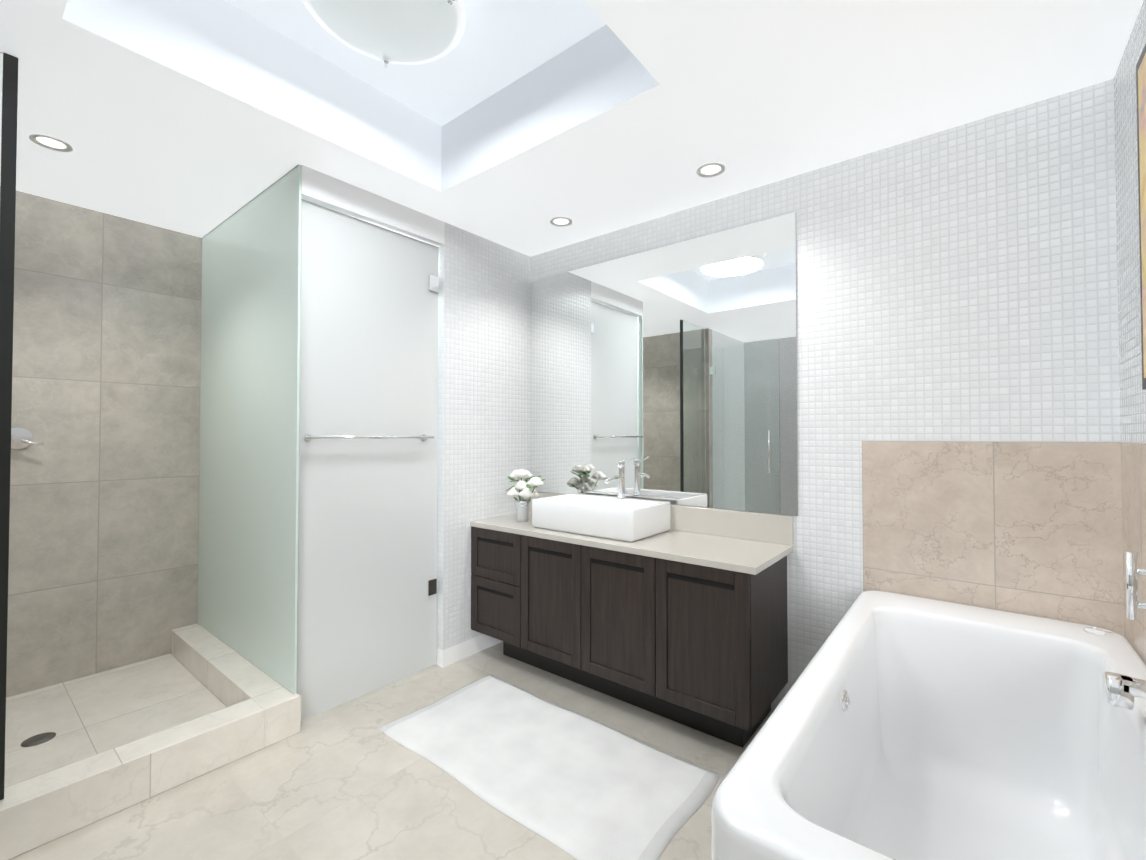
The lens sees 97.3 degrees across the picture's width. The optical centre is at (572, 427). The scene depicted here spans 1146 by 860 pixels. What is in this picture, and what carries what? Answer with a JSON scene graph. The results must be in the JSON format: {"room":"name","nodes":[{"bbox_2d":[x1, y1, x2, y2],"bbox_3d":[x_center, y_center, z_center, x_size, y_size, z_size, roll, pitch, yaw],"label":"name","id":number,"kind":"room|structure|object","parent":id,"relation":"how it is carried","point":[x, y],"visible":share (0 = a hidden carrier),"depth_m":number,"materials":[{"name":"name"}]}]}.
{"room":"bathroom","nodes":[
{"label":"bathroom","id":0,"kind":"room"},
{"bbox_2d":[6,191,201,697],"bbox_3d":[-2.768,0.090,2.749,0.100,2.600,4.280,-1,-1,39],"label":"wall","id":1,"kind":"structure","parent":0,"point":[104,511],"depth_m":2.82,"materials":[{"name":"tile"}]},
{"bbox_2d":[11,428,43,448],"bbox_3d":[-2.806,0.057,2.572,0.061,0.110,0.146,-1,-1,39],"label":"shower valve","id":2,"kind":"object","parent":1,"relation":"attached to","point":[21,438],"visible":0.88,"depth_m":2.58,"materials":[{"name":"silver metal"}]},
{"bbox_2d":[9,642,773,859],"bbox_3d":[-1.050,1.417,1.415,4.420,0.100,4.380,-1,-1,39],"label":"floor","id":3,"kind":"structure","parent":0,"point":[348,780],"depth_m":1.86,"materials":[{"name":"tile"}]},
{"bbox_2d":[0,623,300,859],"bbox_3d":[-2.259,1.296,2.144,1.425,0.167,1.505,-1,-1,39],"label":"shower base","id":4,"kind":"object","parent":3,"relation":"on","point":[198,701],"visible":0.96,"depth_m":2.17,"materials":[{"name":"stone"}]},
{"bbox_2d":[0,52,17,799],"bbox_3d":[-2.039,-0.016,1.421,0.022,2.427,0.610,-1,-1,39],"label":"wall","id":5,"kind":"structure","parent":4,"relation":"on","point":[8,105],"depth_m":1.65,"materials":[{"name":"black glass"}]},
{"bbox_2d":[21,732,55,746],"bbox_3d":[-2.317,1.353,2.187,0.106,0.003,0.106,-1,-1,39],"label":"shower drain","id":6,"kind":"object","parent":4,"relation":"on","point":[38,739],"visible":1,"depth_m":2.18,"materials":[{"name":"silver metal"}]},
{"bbox_2d":[197,164,301,693],"bbox_3d":[-1.807,0.006,2.750,1.394,2.430,0.016,-1,-1,39],"label":"glass wall","id":7,"kind":"structure","parent":4,"relation":"on","point":[249,460],"depth_m":2.63,"materials":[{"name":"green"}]},
{"bbox_2d":[378,675,720,859],"bbox_3d":[-0.151,1.372,2.147,1.364,0.014,0.677,-1,-1,39],"label":"bath mat","id":8,"kind":"object","parent":3,"relation":"on","point":[577,786],"visible":1,"depth_m":2.01,"materials":[{"name":"fabric"}]},
{"bbox_2d":[470,524,787,747],"bbox_3d":[0.203,0.995,2.752,1.703,0.790,0.525,-1,-1,39],"label":"bathroom vanity","id":9,"kind":"object","parent":3,"relation":"on","point":[683,620],"depth_m":2.36,"materials":[{"name":"brown wood"}]},
{"bbox_2d":[470,512,793,575],"bbox_3d":[0.213,0.585,2.750,1.736,0.030,0.531,-1,-1,39],"label":"countertop","id":10,"kind":"structure","parent":9,"relation":"on","point":[755,556],"depth_m":2.40,"materials":[{"name":"beige stone"}]},
{"bbox_2d":[506,469,544,521],"bbox_3d":[-0.289,0.414,3.101,0.301,0.322,0.214,-1,-1,39],"label":"flower vase","id":11,"kind":"object","parent":10,"relation":"on","point":[521,488],"visible":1,"depth_m":3.06,"materials":[{"name":"ceramic"}]},
{"bbox_2d":[532,493,669,541],"bbox_3d":[0.150,0.490,2.828,0.680,0.160,0.410,-1,-1,39],"label":"basin","id":12,"kind":"object","parent":10,"relation":"in","point":[624,519],"visible":0.98,"depth_m":2.67,"materials":[{"name":"white ceramic"}]},
{"bbox_2d":[605,457,633,498],"bbox_3d":[0.262,0.290,2.859,0.114,0.239,0.180,-1,-1,39],"label":"faucet","id":13,"kind":"object","parent":12,"relation":"on","point":[619,476],"visible":1,"depth_m":2.91,"materials":[{"name":"silver metal"}]},
{"bbox_2d":[711,590,1145,859],"bbox_3d":[1.056,1.028,1.313,0.785,0.675,1.702,-1,-1,39],"label":"bathtub","id":14,"kind":"object","parent":3,"relation":"on","point":[896,726],"visible":1,"depth_m":1.61,"materials":[{"name":"white ceramic"}]},
{"bbox_2d":[1084,627,1114,634],"bbox_3d":[1.778,0.686,1.703,0.078,0.019,0.054,-1,-1,39],"label":"plug","id":15,"kind":"object","parent":14,"relation":"on","point":[1094,630],"visible":1,"depth_m":1.70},
{"bbox_2d":[301,165,529,667],"bbox_3d":[-0.817,0.093,2.946,0.100,2.600,1.534,-1,-1,39],"label":"wall","id":16,"kind":"structure","parent":0,"point":[483,374],"depth_m":3.08,"materials":[{"name":"tile"}]},
{"bbox_2d":[297,199,439,720],"bbox_3d":[-1.040,0.153,2.667,0.040,2.448,0.782,-1,-1,39],"label":"room door","id":17,"kind":"structure","parent":16,"relation":"in","point":[367,591],"depth_m":2.61,"materials":[{"name":"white glass"}]},
{"bbox_2d":[304,434,433,440],"bbox_3d":[-1.033,0.053,2.616,0.062,0.032,0.700,-1,-1,39],"label":"towel rail","id":18,"kind":"object","parent":17,"relation":"attached to","point":[307,437],"visible":1,"depth_m":2.56,"materials":[{"name":"silver metal"}]},
{"bbox_2d":[0,0,1143,256],"bbox_3d":[-1.050,-1.428,1.465,4.420,0.390,4.380,-1,-1,39],"label":"ceiling","id":19,"kind":"structure","parent":0,"point":[750,94],"depth_m":2.00,"materials":[{"name":"white paint"}]},
{"bbox_2d":[29,133,72,151],"bbox_3d":[-2.236,-1.217,2.161,0.132,0.006,0.132,-1,-1,39],"label":"recessed light","id":20,"kind":"object","parent":19,"relation":"in","point":[50,142],"visible":1,"depth_m":2.16,"materials":[{"name":"white paint"}]},
{"bbox_2d":[302,0,465,67],"bbox_3d":[-0.663,-1.499,1.766,0.556,0.134,0.564,-1,-1,39],"label":"ceiling light","id":21,"kind":"object","parent":19,"relation":"attached to","point":[407,32],"visible":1,"depth_m":1.82,"materials":[{"name":"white glass"}]},
{"bbox_2d":[550,217,571,226],"bbox_3d":[-0.069,-1.203,2.956,0.132,0.006,0.132,-1,-1,39],"label":"recessed light","id":22,"kind":"object","parent":19,"relation":"in","point":[560,221],"visible":1,"depth_m":2.96,"materials":[{"name":"white paint"}]},
{"bbox_2d":[697,162,724,177],"bbox_3d":[0.650,-1.213,2.380,0.132,0.006,0.132,-1,-1,39],"label":"recessed light","id":23,"kind":"object","parent":19,"relation":"in","point":[710,169],"visible":1,"depth_m":2.38,"materials":[{"name":"white paint"}]},
{"bbox_2d":[528,492,793,543],"bbox_3d":[0.373,0.505,2.951,1.736,0.138,0.020,-1,-1,39],"label":"backsplash","id":24,"kind":"structure","parent":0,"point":[772,528],"depth_m":2.59,"materials":[{"name":"beige stone"}]},
{"bbox_2d":[530,79,1123,709],"bbox_3d":[0.287,0.096,3.109,4.420,2.600,0.100,-1,-1,39],"label":"wall","id":25,"kind":"structure","parent":0,"point":[958,371],"depth_m":2.04,"materials":[{"name":"tile"}]},
{"bbox_2d":[530,212,797,515],"bbox_3d":[0.388,-0.297,2.965,1.754,1.458,0.006,-1,-1,39],"label":"mirror","id":26,"kind":"object","parent":25,"relation":"attached to","point":[671,369],"visible":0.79,"depth_m":2.81,"materials":[{"name":"clear glass"}]},
{"bbox_2d":[1114,0,1145,663],"bbox_3d":[0.605,0.043,0.050,0.100,2.600,4.280,-1,-1,39],"label":"wall","id":27,"kind":"structure","parent":0,"point":[1133,433],"depth_m":1.62,"materials":[{"name":"tile"}]},
{"bbox_2d":[1105,671,1145,709],"bbox_3d":[1.356,0.624,1.181,0.150,0.084,0.072,-1,-1,39],"label":"tub spout","id":28,"kind":"object","parent":27,"relation":"attached to","point":[1122,691],"visible":1,"depth_m":1.20,"materials":[{"name":"silver metal"}]},
{"bbox_2d":[1125,551,1145,619],"bbox_3d":[1.542,0.431,1.356,0.075,0.180,0.044,-1,-1,39],"label":"tub valve","id":29,"kind":"object","parent":27,"relation":"attached to","point":[1133,572],"visible":1,"depth_m":1.36,"materials":[{"name":"silver metal"}]},
{"bbox_2d":[1136,44,1145,389],"bbox_3d":[1.246,-0.566,0.970,0.030,0.910,1.100,-1,-1,39],"label":"picture frame","id":30,"kind":"object","parent":27,"relation":"attached to","point":[1141,97],"visible":1,"depth_m":1.37,"materials":[{"name":"gold wood"}]}
]}

